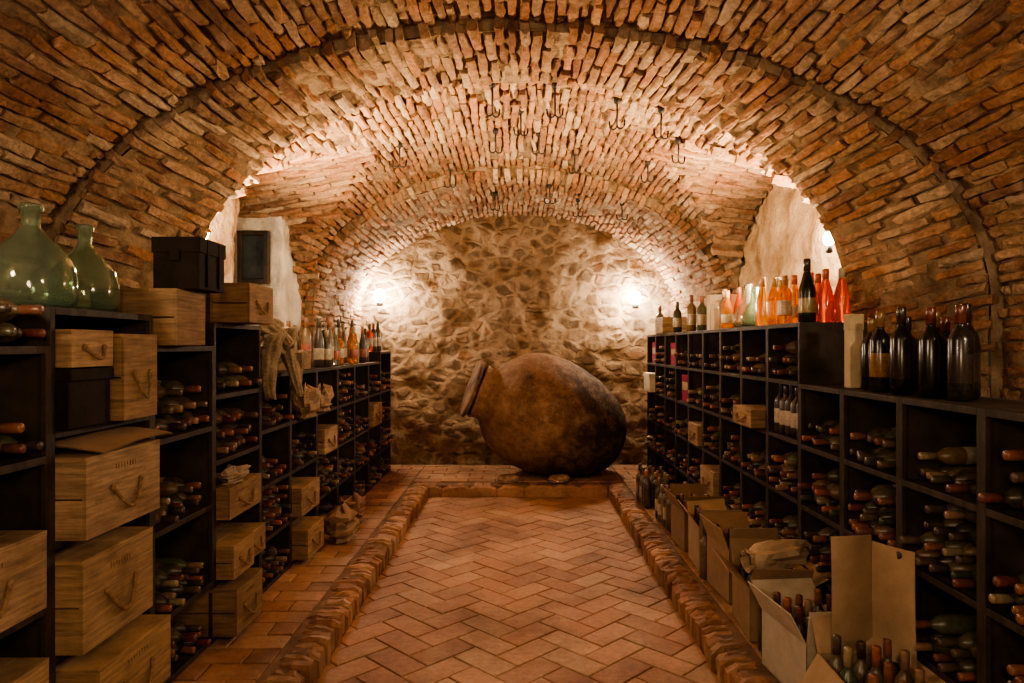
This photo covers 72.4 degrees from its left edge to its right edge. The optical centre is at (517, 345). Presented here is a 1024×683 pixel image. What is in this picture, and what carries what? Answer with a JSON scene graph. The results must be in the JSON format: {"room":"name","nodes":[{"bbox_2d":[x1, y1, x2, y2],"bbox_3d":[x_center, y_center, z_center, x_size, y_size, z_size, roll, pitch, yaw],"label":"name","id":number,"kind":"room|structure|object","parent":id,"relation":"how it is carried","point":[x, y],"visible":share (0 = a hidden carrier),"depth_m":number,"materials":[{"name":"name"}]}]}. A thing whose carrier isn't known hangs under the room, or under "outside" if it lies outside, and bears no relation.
{"room":"wine cellar","nodes":[
{"label":"wine cellar","id":0,"kind":"room"},
{"bbox_2d":[207,197,239,282],"bbox_3d":[-2.283,0.000,4.462,0.696,3.000,0.979,0,0,0],"label":"wall","id":1,"kind":"structure","parent":0,"point":[224,223],"depth_m":4.74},
{"bbox_2d":[233,214,301,340],"bbox_3d":[-2.282,0.000,6.045,0.712,3.000,0.545,0,0,0],"label":"wall","id":2,"kind":"structure","parent":0,"point":[287,301],"depth_m":5.82,"materials":[{"name":"paint"}]},
{"bbox_2d":[237,230,269,283],"bbox_3d":[-2.160,-0.725,5.745,0.250,0.430,0.110,0,0,0],"label":"window","id":3,"kind":"structure","parent":2,"relation":"in","point":[253,246],"depth_m":5.71,"materials":[{"name":"brown wood"}]},
{"bbox_2d":[171,465,780,682],"bbox_3d":[0.000,1.385,4.300,3.700,0.019,7.600,0,0,0],"label":"floor platform tiles","id":4,"kind":"structure","parent":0,"point":[266,636],"depth_m":4.13,"materials":[{"name":"ceramic"}]},
{"bbox_2d":[0,346,50,682],"bbox_3d":[-1.587,0.690,1.828,0.346,1.380,0.582,0,0,0],"label":"wine rack","id":5,"kind":"object","parent":4,"relation":"on","point":[25,371],"visible":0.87,"depth_m":2.11,"materials":[{"name":"brown wood"}]},
{"bbox_2d":[0,422,43,456],"label":"wine bottles","id":6,"kind":"object","parent":5,"relation":"in","point":[8,445],"depth_m":1.98},
{"bbox_2d":[0,298,45,343],"label":"wine bottles","id":7,"kind":"object","parent":5,"relation":"on","point":[9,333],"depth_m":2.01},
{"bbox_2d":[0,530,46,632],"bbox_3d":[-1.515,0.663,1.840,0.290,0.231,0.486,0,0,0],"label":"crate","id":8,"kind":"object","parent":5,"relation":"in","point":[23,553],"visible":1,"depth_m":1.99,"materials":[{"name":"brown wood"}]},
{"bbox_2d":[0,658,48,682],"bbox_3d":[-1.505,1.034,1.820,0.310,0.231,0.486,0,0,0],"label":"crate","id":9,"kind":"object","parent":5,"relation":"in","point":[12,670],"visible":1,"depth_m":2.01,"materials":[{"name":"brown wood"}]},
{"bbox_2d":[0,306,151,682],"bbox_3d":[-1.587,0.630,2.413,0.346,1.500,0.592,0,0,0],"label":"wine rack","id":10,"kind":"object","parent":4,"relation":"on","point":[53,318],"visible":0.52,"depth_m":2.18,"materials":[{"name":"brown wood"}]},
{"bbox_2d":[0,202,78,307],"bbox_3d":[-1.600,-0.293,2.300,0.270,0.345,0.270,0,0,0],"label":"demijohn","id":11,"kind":"object","parent":10,"relation":"on","point":[34,270],"visible":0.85,"depth_m":2.23,"materials":[{"name":"green"}]},
{"bbox_2d":[55,367,113,429],"bbox_3d":[-1.530,0.165,2.260,0.320,0.188,0.230,0,0,0],"label":"case","id":12,"kind":"object","parent":10,"relation":"in","point":[82,395],"visible":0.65,"depth_m":2.21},
{"bbox_2d":[55,329,112,367],"bbox_3d":[-1.500,0.009,2.260,0.320,0.121,0.226,0,0,0],"label":"crate","id":13,"kind":"object","parent":12,"relation":"on","point":[74,348],"visible":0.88,"depth_m":2.20,"materials":[{"name":"brown wood"}]},
{"bbox_2d":[67,224,119,311],"bbox_3d":[-1.600,-0.283,2.585,0.230,0.325,0.230,0,0,0],"label":"demijohn","id":14,"kind":"object","parent":10,"relation":"on","point":[99,286],"visible":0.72,"depth_m":2.54,"materials":[{"name":"green"}]},
{"bbox_2d":[55,526,152,655],"bbox_3d":[-1.480,0.803,2.345,0.360,0.291,0.416,0,0,0],"label":"crate","id":15,"kind":"object","parent":10,"relation":"in","point":[103,582],"visible":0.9,"depth_m":2.25,"materials":[{"name":"brown wood"}]},
{"bbox_2d":[55,439,159,540],"bbox_3d":[-1.475,0.471,2.360,0.370,0.256,0.446,0,0,0],"label":"crate","id":16,"kind":"object","parent":10,"relation":"in","point":[96,494],"visible":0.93,"depth_m":2.24,"materials":[{"name":"brown wood"}]},
{"bbox_2d":[55,426,172,453],"bbox_3d":[-1.480,0.317,2.405,0.360,0.046,0.470,0,0,0],"label":"cardboard sheet","id":17,"kind":"object","parent":16,"relation":"on","point":[103,441],"visible":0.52,"depth_m":2.33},
{"bbox_2d":[55,614,170,682],"bbox_3d":[-1.460,1.113,2.380,0.400,0.231,0.446,0,0,0],"label":"crate","id":18,"kind":"object","parent":10,"relation":"in","point":[140,651],"visible":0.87,"depth_m":2.36,"materials":[{"name":"brown wood"}]},
{"bbox_2d":[107,334,156,420],"bbox_3d":[-1.490,0.108,2.510,0.340,0.301,0.226,0,0,0],"label":"crate","id":19,"kind":"object","parent":10,"relation":"in","point":[133,387],"visible":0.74,"depth_m":2.46,"materials":[{"name":"brown wood"}]},
{"bbox_2d":[152,346,213,682],"bbox_3d":[-1.587,0.690,2.983,0.346,1.380,0.552,0,0,0],"label":"wine rack","id":20,"kind":"object","parent":4,"relation":"on","point":[187,455],"visible":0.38,"depth_m":3.25,"materials":[{"name":"brown wood"}]},
{"bbox_2d":[117,288,204,345],"bbox_3d":[-1.510,-0.114,2.875,0.340,0.226,0.256,0,0,0],"label":"crate","id":21,"kind":"object","parent":20,"relation":"on","point":[178,315],"visible":0.64,"depth_m":2.75,"materials":[{"name":"brown wood"}]},
{"bbox_2d":[151,237,225,292],"bbox_3d":[-1.366,-0.333,2.917,0.198,0.208,0.257,0,0,0],"label":"case","id":22,"kind":"object","parent":21,"relation":"on","point":[196,264],"visible":0.96,"depth_m":2.80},
{"bbox_2d":[155,477,200,524],"label":"wine bottles","id":23,"kind":"object","parent":20,"relation":"in","point":[173,499],"depth_m":3.04},
{"bbox_2d":[155,380,209,430],"label":"wine bottles","id":24,"kind":"object","parent":20,"relation":"in","point":[172,414],"depth_m":3.04},
{"bbox_2d":[155,558,210,661],"label":"wine bottles","id":25,"kind":"object","parent":20,"relation":"in","point":[173,580],"depth_m":3.01},
{"bbox_2d":[201,322,260,641],"bbox_3d":[-1.587,0.635,3.553,0.346,1.490,0.592,0,0,0],"label":"wine rack","id":26,"kind":"object","parent":4,"relation":"on","point":[239,344],"visible":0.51,"depth_m":3.84,"materials":[{"name":"brown wood"}]},
{"bbox_2d":[205,293,209,321],"bbox_3d":[-1.610,-0.202,3.400,0.220,0.181,0.206,0,0,0],"label":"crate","id":27,"kind":"object","parent":26,"relation":"on","point":[207,295],"visible":0.02,"depth_m":3.38,"materials":[{"name":"brown wood"}]},
{"bbox_2d":[171,568,261,636],"bbox_3d":[-1.465,1.238,3.400,0.390,0.221,0.326,0,0,0],"label":"crate","id":28,"kind":"object","parent":26,"relation":"in","point":[237,602],"visible":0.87,"depth_m":3.24,"materials":[{"name":"brown wood"}]},
{"bbox_2d":[216,532,253,579],"bbox_3d":[-1.480,1.018,3.405,0.360,0.161,0.256,0,0,0],"label":"crate","id":29,"kind":"object","parent":26,"relation":"in","point":[234,550],"visible":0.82,"depth_m":3.33,"materials":[{"name":"brown wood"}]},
{"bbox_2d":[216,473,260,519],"bbox_3d":[-1.490,0.744,3.480,0.340,0.151,0.406,0,0,0],"label":"crate","id":30,"kind":"object","parent":26,"relation":"in","point":[232,500],"visible":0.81,"depth_m":3.38,"materials":[{"name":"brown wood"}]},
{"bbox_2d":[218,464,250,484],"bbox_3d":[-1.401,0.626,3.454,0.128,0.077,0.298,0,0,0],"label":"bundle","id":31,"kind":"object","parent":30,"relation":"on","point":[231,474],"visible":1,"depth_m":3.39,"materials":[{"name":"fabric"}]},
{"bbox_2d":[216,522,265,556],"bbox_3d":[-1.500,1.028,3.675,0.320,0.141,0.256,0,0,0],"label":"crate","id":32,"kind":"object","parent":26,"relation":"in","point":[259,528],"visible":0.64,"depth_m":3.71,"materials":[{"name":"brown wood"}]},
{"bbox_2d":[210,283,272,324],"bbox_3d":[-1.360,-0.206,3.500,0.220,0.191,0.326,0,0,0],"label":"crate","id":33,"kind":"object","parent":26,"relation":"on","point":[240,303],"visible":0.93,"depth_m":3.34,"materials":[{"name":"brown wood"}]},
{"bbox_2d":[216,362,293,478],"label":"wine bottles","id":34,"kind":"object","parent":26,"relation":"in","point":[228,433],"depth_m":3.64},
{"bbox_2d":[261,372,290,593],"bbox_3d":[-1.587,0.770,4.103,0.346,1.220,0.512,0,0,0],"label":"wine rack","id":35,"kind":"object","parent":4,"relation":"on","point":[275,439],"visible":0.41,"depth_m":4.35,"materials":[{"name":"brown wood"}]},
{"bbox_2d":[262,484,292,582],"label":"wine bottles","id":36,"kind":"object","parent":35,"relation":"in","point":[272,564],"depth_m":4.10},
{"bbox_2d":[258,318,307,401],"bbox_3d":[-1.455,0.085,4.125,0.389,0.518,0.530,0,0,0],"label":"cloth","id":37,"kind":"object","parent":35,"relation":"on","point":[278,342],"visible":0.77,"depth_m":4.01,"materials":[{"name":"fabric"}]},
{"bbox_2d":[277,369,316,566],"bbox_3d":[-1.587,0.770,4.643,0.346,1.220,0.572,0,0,0],"label":"wine rack","id":38,"kind":"object","parent":4,"relation":"on","point":[307,425],"visible":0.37,"depth_m":4.92,"materials":[{"name":"brown wood"}]},
{"bbox_2d":[277,350,310,370],"bbox_3d":[-1.540,0.093,4.625,0.240,0.131,0.356,0,0,0],"label":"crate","id":39,"kind":"object","parent":38,"relation":"on","point":[281,367],"visible":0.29,"depth_m":4.70,"materials":[{"name":"brown wood"}]},
{"bbox_2d":[292,431,316,465],"label":"wine bottles","id":40,"kind":"object","parent":38,"relation":"in","point":[298,453],"depth_m":4.73},
{"bbox_2d":[292,477,319,516],"bbox_3d":[-1.495,0.989,4.600,0.330,0.181,0.406,0,0,0],"label":"crate","id":41,"kind":"object","parent":38,"relation":"in","point":[305,490],"visible":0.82,"depth_m":4.52,"materials":[{"name":"brown wood"}]},
{"bbox_2d":[292,382,320,418],"bbox_3d":[-1.393,0.349,4.621,0.176,0.232,0.312,0,0,0],"label":"bundle","id":42,"kind":"object","parent":38,"relation":"on","point":[306,406],"visible":0.83,"depth_m":4.53,"materials":[{"name":"paper"}]},
{"bbox_2d":[292,516,323,559],"bbox_3d":[-1.475,1.254,4.580,0.370,0.191,0.366,0,0,0],"label":"crate","id":43,"kind":"object","parent":38,"relation":"in","point":[307,531],"visible":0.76,"depth_m":4.47,"materials":[{"name":"brown wood"}]},
{"bbox_2d":[311,366,337,533],"bbox_3d":[-1.587,0.770,5.213,0.346,1.220,0.572,0,0,0],"label":"wine rack","id":44,"kind":"object","parent":4,"relation":"on","point":[325,375],"visible":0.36,"depth_m":5.49,"materials":[{"name":"brown wood"}]},
{"bbox_2d":[318,383,333,411],"bbox_3d":[-1.425,0.365,5.064,0.167,0.200,0.306,0,0,0],"label":"bundle","id":45,"kind":"object","parent":44,"relation":"in","point":[327,393],"visible":0.56,"depth_m":5.01,"materials":[{"name":"fabric"}]},
{"bbox_2d":[318,424,336,454],"bbox_3d":[-1.505,0.689,5.175,0.310,0.181,0.356,0,0,0],"label":"crate","id":46,"kind":"object","parent":44,"relation":"in","point":[327,433],"visible":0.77,"depth_m":5.10,"materials":[{"name":"brown wood"}]},
{"bbox_2d":[311,364,354,504],"bbox_3d":[-1.587,0.770,5.783,0.346,1.220,0.572,0,0,0],"label":"wine rack","id":47,"kind":"object","parent":4,"relation":"on","point":[346,448],"visible":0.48,"depth_m":6.05,"materials":[{"name":"brown wood"}]},
{"bbox_2d":[318,400,392,515],"label":"wine bottles","id":48,"kind":"object","parent":47,"relation":"in","point":[327,479],"depth_m":5.95},
{"bbox_2d":[339,371,392,401],"label":"wine bottles","id":49,"kind":"object","parent":47,"relation":"in","point":[342,389],"depth_m":6.26},
{"bbox_2d":[323,502,359,543],"bbox_3d":[-1.262,1.247,4.983,0.254,0.246,0.320,0,0,0],"label":"bundle","id":50,"kind":"object","parent":4,"relation":"on","point":[340,523],"visible":0.99,"depth_m":4.89,"materials":[{"name":"fabric"}]},
{"bbox_2d":[340,492,365,521],"bbox_3d":[-1.302,1.257,5.511,0.227,0.226,0.302,0,0,0],"label":"bundle","id":51,"kind":"object","parent":4,"relation":"on","point":[356,502],"visible":0.63,"depth_m":5.46,"materials":[{"name":"cardboard"}]},
{"bbox_2d":[344,363,368,495],"bbox_3d":[-1.587,0.770,6.353,0.346,1.220,0.572,0,0,0],"label":"wine rack","id":52,"kind":"object","parent":4,"relation":"on","point":[361,369],"visible":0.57,"depth_m":6.63,"materials":[{"name":"brown wood"}]},
{"bbox_2d":[286,316,381,366],"bbox_3d":[-1.580,-0.049,6.330,0.264,0.416,2.694,0,0,0],"label":"bottles","id":53,"kind":"object","parent":52,"relation":"on","point":[331,347],"visible":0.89,"depth_m":5.94,"materials":[{"name":"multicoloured glass"}]},
{"bbox_2d":[347,362,380,489],"bbox_3d":[-1.587,0.770,6.923,0.346,1.220,0.572,0,0,0],"label":"wine rack","id":54,"kind":"object","parent":4,"relation":"on","point":[374,367],"visible":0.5,"depth_m":7.20,"materials":[{"name":"brown wood"}]},
{"bbox_2d":[369,402,381,426],"bbox_3d":[-1.505,0.673,6.900,0.310,0.211,0.406,0,0,0],"label":"crate","id":55,"kind":"object","parent":54,"relation":"in","point":[375,408],"visible":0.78,"depth_m":6.80,"materials":[{"name":"brown wood"}]},
{"bbox_2d":[368,351,390,478],"bbox_3d":[-1.587,0.720,7.493,0.346,1.320,0.572,0,0,0],"label":"wine rack","id":56,"kind":"object","parent":4,"relation":"on","point":[384,357],"visible":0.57,"depth_m":7.76,"materials":[{"name":"brown wood"}]},
{"bbox_2d":[497,474,518,482],"bbox_3d":[-0.100,1.345,7.140,0.260,0.066,0.190,0,0,-37],"label":"chock stone","id":57,"kind":"object","parent":4,"relation":"on","point":[505,478],"visible":1,"depth_m":7.07,"materials":[{"name":"stone"}]},
{"bbox_2d":[467,353,626,476],"bbox_3d":[0.312,0.739,7.499,1.704,1.324,1.261,0,0,0],"label":"clay piece","id":58,"kind":"object","parent":4,"relation":"on","point":[539,413],"visible":0.98,"depth_m":7.04,"materials":[{"name":"ceramic"}]},
{"bbox_2d":[460,360,483,416],"bbox_3d":[-0.485,0.448,7.410,0.051,0.630,0.630,20,-3,-9],"label":"lid","id":59,"kind":"object","parent":58,"relation":"attached to","point":[475,379],"depth_m":7.24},
{"bbox_2d":[548,474,569,482],"bbox_3d":[0.420,1.345,7.140,0.260,0.066,0.190,0,0,-37],"label":"chock stone","id":60,"kind":"object","parent":4,"relation":"on","point":[555,478],"visible":1,"depth_m":7.07,"materials":[{"name":"stone"}]},
{"bbox_2d":[647,334,655,471],"bbox_3d":[1.587,0.630,7.428,0.346,1.500,0.462,0,0,0],"label":"wine rack","id":61,"kind":"object","parent":4,"relation":"on","point":[651,367],"visible":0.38,"depth_m":7.64,"materials":[{"name":"brown wood"}]},
{"bbox_2d":[643,372,654,391],"bbox_3d":[1.505,0.381,7.400,0.300,0.192,0.330,0,0,0],"label":"carton","id":62,"kind":"object","parent":61,"relation":"in","point":[649,377],"visible":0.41,"depth_m":7.25,"materials":[{"name":"cardboard"}]},
{"bbox_2d":[656,334,664,470],"bbox_3d":[1.587,0.630,6.968,0.346,1.500,0.462,0,0,0],"label":"wine rack","id":63,"kind":"object","parent":4,"relation":"on","point":[660,338],"visible":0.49,"depth_m":7.18,"materials":[{"name":"brown wood"}]},
{"bbox_2d":[655,317,686,333],"bbox_3d":[1.550,-0.202,6.965,0.300,0.160,0.376,0,0,0],"label":"crate","id":64,"kind":"object","parent":63,"relation":"on","point":[663,325],"visible":0.67,"depth_m":6.78,"materials":[{"name":"brown wood"}]},
{"bbox_2d":[665,333,675,483],"bbox_3d":[1.587,0.630,6.508,0.346,1.500,0.462,0,0,0],"label":"wine rack","id":65,"kind":"object","parent":4,"relation":"on","point":[670,401],"visible":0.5,"depth_m":6.73,"materials":[{"name":"brown wood"}]},
{"bbox_2d":[676,332,687,483],"bbox_3d":[1.587,0.630,6.048,0.346,1.500,0.462,0,0,0],"label":"wine rack","id":66,"kind":"object","parent":4,"relation":"on","point":[681,337],"visible":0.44,"depth_m":6.27,"materials":[{"name":"brown wood"}]},
{"bbox_2d":[652,342,687,401],"bbox_3d":[1.518,0.219,6.700,0.163,0.518,1.600,0,0,0],"label":"gift boxes","id":67,"kind":"object","parent":66,"relation":"in","point":[684,376],"visible":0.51,"depth_m":6.13,"materials":[{"name":"cardboard"}]},
{"bbox_2d":[688,330,702,483],"bbox_3d":[1.587,0.630,5.588,0.346,1.500,0.462,0,0,0],"label":"wine rack","id":68,"kind":"object","parent":4,"relation":"on","point":[695,338],"visible":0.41,"depth_m":5.81,"materials":[{"name":"brown wood"}]},
{"bbox_2d":[673,302,681,332],"label":"wine bottles","id":69,"kind":"object","parent":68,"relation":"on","point":[677,314],"depth_m":6.47,"materials":[{"name":"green glass"}]},
{"bbox_2d":[688,422,701,445],"bbox_3d":[1.530,0.699,5.570,0.340,0.161,0.306,0,0,0],"label":"crate","id":70,"kind":"object","parent":68,"relation":"on","point":[694,428],"visible":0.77,"depth_m":5.51,"materials":[{"name":"brown wood"}]},
{"bbox_2d":[687,295,706,331],"label":"wine bottles","id":71,"kind":"object","parent":68,"relation":"on","point":[691,309],"depth_m":5.89,"materials":[{"name":"green glass"}]},
{"bbox_2d":[662,483,734,551],"bbox_3d":[1.258,1.184,4.851,0.433,0.383,0.408,0,0,-3],"label":"open cardboard box","id":72,"kind":"object","parent":4,"relation":"on","point":[683,493],"visible":0.29,"depth_m":4.88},
{"bbox_2d":[636,463,761,651],"bbox_3d":[1.214,1.216,4.733,0.304,0.319,3.230,0,0,0],"label":"wine bottles","id":73,"kind":"object","parent":4,"relation":"on","point":[650,492],"visible":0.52,"depth_m":5.58},
{"bbox_2d":[703,329,719,495],"bbox_3d":[1.587,0.630,5.128,0.346,1.500,0.462,0,0,0],"label":"wine rack","id":74,"kind":"object","parent":4,"relation":"on","point":[711,338],"visible":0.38,"depth_m":5.35,"materials":[{"name":"brown wood"}]},
{"bbox_2d":[700,465,718,495],"bbox_3d":[1.525,0.989,5.125,0.350,0.181,0.356,0,0,0],"label":"crate","id":75,"kind":"object","parent":74,"relation":"in","point":[709,474],"visible":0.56,"depth_m":5.04,"materials":[{"name":"brown wood"}]},
{"bbox_2d":[707,294,736,329],"bbox_3d":[1.555,-0.257,5.360,0.174,0.272,0.404,0,0,0],"label":"cartons","id":76,"kind":"object","parent":74,"relation":"on","point":[713,301],"visible":0.52,"depth_m":5.31,"materials":[{"name":"cardboard"}]},
{"bbox_2d":[678,498,754,570],"bbox_3d":[1.257,1.183,4.442,0.434,0.386,0.442,0,0,2],"label":"open cardboard box","id":77,"kind":"object","parent":4,"relation":"on","point":[695,508],"visible":0.23,"depth_m":4.49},
{"bbox_2d":[720,327,740,509],"bbox_3d":[1.587,0.630,4.668,0.346,1.500,0.462,0,0,0],"label":"wine rack","id":78,"kind":"object","parent":4,"relation":"on","point":[730,380],"visible":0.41,"depth_m":4.89,"materials":[{"name":"brown wood"}]},
{"bbox_2d":[719,287,742,328],"label":"wine bottles","id":79,"kind":"object","parent":78,"relation":"on","point":[726,311],"depth_m":4.94,"materials":[{"name":"orange glass"}]},
{"bbox_2d":[733,284,752,327],"bbox_3d":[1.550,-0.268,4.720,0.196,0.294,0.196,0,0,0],"label":"wine bottle","id":80,"kind":"object","parent":78,"relation":"on","point":[747,292],"visible":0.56,"depth_m":4.69,"materials":[{"name":"white"}]},
{"bbox_2d":[741,287,758,326],"bbox_3d":[1.520,-0.249,4.500,0.170,0.256,0.170,0,0,0],"label":"wine bottle","id":81,"kind":"object","parent":78,"relation":"on","point":[748,317],"visible":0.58,"depth_m":4.46,"materials":[{"name":"green"}]},
{"bbox_2d":[700,512,792,603],"bbox_3d":[1.276,1.174,3.947,0.414,0.404,0.437,0,0,-3],"label":"open cardboard box","id":82,"kind":"object","parent":4,"relation":"on","point":[720,527],"visible":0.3,"depth_m":3.91,"materials":[{"name":"cardboard"}]},
{"bbox_2d":[741,325,766,527],"bbox_3d":[1.587,0.630,4.208,0.346,1.500,0.462,0,0,0],"label":"wine rack","id":83,"kind":"object","parent":4,"relation":"on","point":[753,338],"visible":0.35,"depth_m":4.43,"materials":[{"name":"brown wood"}]},
{"bbox_2d":[674,341,797,414],"label":"wine bottles","id":84,"kind":"object","parent":83,"relation":"in","point":[791,360],"depth_m":4.59},
{"bbox_2d":[733,405,765,427],"bbox_3d":[1.510,0.423,4.230,0.380,0.111,0.346,0,0,0],"label":"crate","id":85,"kind":"object","parent":83,"relation":"on","point":[751,416],"visible":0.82,"depth_m":4.12,"materials":[{"name":"brown wood"}]},
{"bbox_2d":[756,275,798,325],"label":"wine bottles","id":86,"kind":"object","parent":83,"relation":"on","point":[778,304],"depth_m":3.98,"materials":[{"name":"orange glass"}]},
{"bbox_2d":[713,538,829,642],"bbox_3d":[1.230,1.188,3.404,0.484,0.376,0.462,0,0,5],"label":"open cardboard box","id":87,"kind":"object","parent":4,"relation":"on","point":[745,603],"visible":0.27,"depth_m":3.34,"materials":[{"name":"cardboard"}]},
{"bbox_2d":[740,539,810,572],"bbox_3d":[1.216,0.974,3.268,0.384,0.148,0.133,0,0,-17],"label":"paper bag","id":88,"kind":"object","parent":87,"relation":"on","point":[783,553],"visible":0.95,"depth_m":3.23,"materials":[{"name":"paper"}]},
{"bbox_2d":[747,578,831,682],"bbox_3d":[1.244,1.190,2.902,0.475,0.373,0.510,0,0,-6],"label":"open cardboard box","id":89,"kind":"object","parent":4,"relation":"on","point":[788,606],"visible":0.62,"depth_m":2.89,"materials":[{"name":"cardboard"}]},
{"bbox_2d":[767,322,866,538],"bbox_3d":[1.587,0.630,3.748,0.346,1.500,0.462,0,0,0],"label":"wine rack","id":90,"kind":"object","parent":4,"relation":"on","point":[820,344],"visible":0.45,"depth_m":3.70,"materials":[{"name":"brown wood"}]},
{"bbox_2d":[723,419,839,578],"label":"wine bottles","id":91,"kind":"object","parent":90,"relation":"in","point":[826,487],"depth_m":3.45},
{"bbox_2d":[774,384,797,437],"bbox_3d":[1.470,0.342,3.756,0.072,0.270,0.384,0,0,0],"label":"wine bottles","id":92,"kind":"object","parent":90,"relation":"in","point":[786,401],"visible":0.6,"depth_m":3.75},
{"bbox_2d":[798,258,815,321],"label":"wine bottles","id":93,"kind":"object","parent":90,"relation":"on","point":[807,301],"depth_m":3.59,"materials":[{"name":"black glass"}]},
{"bbox_2d":[811,268,849,321],"label":"wine bottles","id":94,"kind":"object","parent":90,"relation":"on","point":[830,307],"depth_m":3.60,"materials":[{"name":"red glass"}]},
{"bbox_2d":[799,384,864,592],"bbox_3d":[1.587,0.785,3.288,0.346,1.190,0.462,0,0,0],"label":"wine rack","id":95,"kind":"object","parent":4,"relation":"on","point":[818,403],"visible":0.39,"depth_m":3.51,"materials":[{"name":"brown wood"}]},
{"bbox_2d":[844,314,863,387],"bbox_3d":[1.520,0.022,3.170,0.064,0.333,0.064,0,0,0],"label":"box","id":96,"kind":"object","parent":95,"relation":"on","point":[853,323],"visible":0.97,"depth_m":3.14,"materials":[{"name":"cardboard"}]},
{"bbox_2d":[800,615,953,682],"bbox_3d":[1.259,1.195,2.332,0.479,0.361,0.612,0,0,3],"label":"open cardboard box","id":97,"kind":"object","parent":4,"relation":"on","point":[865,664],"visible":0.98,"depth_m":2.49,"materials":[{"name":"cardboard"}]},
{"bbox_2d":[830,534,872,654],"bbox_3d":[1.239,0.919,2.594,0.196,0.421,0.058,0,0,-10],"label":"cardboard sheet","id":98,"kind":"object","parent":97,"relation":"in","point":[851,556],"visible":0.94,"depth_m":2.59,"materials":[{"name":"cardboard"}]},
{"bbox_2d":[872,541,916,667],"bbox_3d":[1.355,0.929,2.527,0.043,0.401,0.197,0,0,-27],"label":"cardboard sheet","id":99,"kind":"object","parent":97,"relation":"in","point":[893,579],"visible":0.93,"depth_m":2.51,"materials":[{"name":"cardboard"}]},
{"bbox_2d":[842,390,984,547],"bbox_3d":[1.587,0.785,2.828,0.346,1.190,0.462,0,0,0],"label":"wine rack","id":100,"kind":"object","parent":4,"relation":"on","point":[863,411],"visible":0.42,"depth_m":3.05,"materials":[{"name":"brown wood"}]},
{"bbox_2d":[861,303,980,400],"bbox_3d":[1.580,0.019,2.735,0.262,0.340,0.712,0,0,0],"label":"wine bottles","id":101,"kind":"object","parent":100,"relation":"on","point":[942,362],"visible":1,"depth_m":2.56,"materials":[{"name":"black glass"}]},
{"bbox_2d":[899,397,1023,682],"bbox_3d":[1.587,0.785,2.368,0.346,1.190,0.462,0,0,0],"label":"wine rack","id":102,"kind":"object","parent":4,"relation":"on","point":[925,424],"visible":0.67,"depth_m":2.59,"materials":[{"name":"brown wood"}]},
{"bbox_2d":[848,428,1023,681],"label":"wine bottles","id":103,"kind":"object","parent":102,"relation":"in","point":[949,543],"depth_m":2.44},
{"bbox_2d":[981,408,1023,682],"bbox_3d":[1.587,0.785,1.908,0.346,1.190,0.462,0,0,0],"label":"wine rack","id":104,"kind":"object","parent":4,"relation":"on","point":[1002,526],"visible":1,"depth_m":2.13,"materials":[{"name":"brown wood"}]},
{"bbox_2d":[196,464,779,682],"bbox_3d":[-0.100,1.456,3.375,5.100,0.128,9.750,0,0,0],"label":"platform","id":105,"kind":"object","parent":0,"point":[761,670],"visible":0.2,"depth_m":3.89,"materials":[{"name":"brick"}]},
{"bbox_2d":[0,0,1023,400],"bbox_3d":[-0.128,-0.082,3.350,5.003,3.164,9.900,0,0,0],"label":"ceiling","id":106,"kind":"structure","parent":0,"point":[1001,359],"depth_m":3.59,"materials":[{"name":"brick"}]},
{"bbox_2d":[484,83,499,117],"bbox_3d":[-0.160,-1.542,4.350,0.113,0.244,0.042,0,0,-28],"label":"ceiling hook","id":107,"kind":"object","parent":106,"relation":"attached to","point":[493,85],"depth_m":4.34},
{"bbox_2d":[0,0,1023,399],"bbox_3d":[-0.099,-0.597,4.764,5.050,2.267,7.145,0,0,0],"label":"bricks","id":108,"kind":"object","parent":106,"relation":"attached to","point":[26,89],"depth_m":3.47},
{"bbox_2d":[546,83,563,117],"bbox_3d":[0.230,-1.537,4.350,0.113,0.244,0.042,0,0,7],"label":"ceiling hook","id":109,"kind":"object","parent":106,"relation":"attached to","point":[553,85],"depth_m":4.34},
{"bbox_2d":[653,106,668,139],"bbox_3d":[0.900,-1.410,4.400,0.113,0.225,0.042,0,0,-19],"label":"ceiling hook","id":110,"kind":"object","parent":106,"relation":"attached to","point":[661,110],"depth_m":4.39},
{"bbox_2d":[356,212,674,464],"bbox_3d":[0.000,-0.150,8.200,4.000,3.300,0.121,0,0,0],"label":"wall","id":111,"kind":"structure","parent":0,"point":[494,290],"depth_m":8.20,"materials":[{"name":"stone"}]},
{"bbox_2d":[374,289,384,305],"bbox_3d":[-1.590,-0.558,8.050,0.132,0.197,0.132,0,0,0],"label":"wall lamp","id":112,"kind":"object","parent":111,"relation":"attached to","point":[379,295],"visible":1,"depth_m":8.01,"materials":[{"name":"beige"}]},
{"bbox_2d":[630,292,640,308],"bbox_3d":[1.350,-0.528,8.050,0.132,0.197,0.132,0,0,0],"label":"wall lamp","id":113,"kind":"object","parent":111,"relation":"attached to","point":[635,297],"visible":1,"depth_m":8.01,"materials":[{"name":"beige"}]},
{"bbox_2d":[260,482,770,682],"bbox_3d":[0.000,1.451,3.853,2.173,0.163,6.575,0,0,0],"label":"curb","id":114,"kind":"object","parent":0,"point":[310,668],"visible":0.92,"depth_m":4.13,"materials":[{"name":"brick"}]},
{"bbox_2d":[316,497,717,682],"bbox_3d":[0.000,1.505,2.721,1.810,0.016,8.447,0,0,0],"label":"floor","id":115,"kind":"structure","parent":0,"point":[576,550],"depth_m":4.05,"materials":[{"name":"brick"}]},
{"bbox_2d":[739,184,840,298],"bbox_3d":[1.994,0.000,5.220,0.132,3.000,2.501,0,0,-1],"label":"wall","id":116,"kind":"structure","parent":0,"point":[785,230],"depth_m":5.26,"materials":[{"name":"paint"}]},
{"bbox_2d":[823,232,833,252],"bbox_3d":[1.840,-0.612,4.140,0.070,0.126,0.070,0,0,0],"label":"wall lamp","id":117,"kind":"object","parent":116,"relation":"attached to","point":[828,241],"visible":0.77,"depth_m":4.12,"materials":[{"name":"beige"}]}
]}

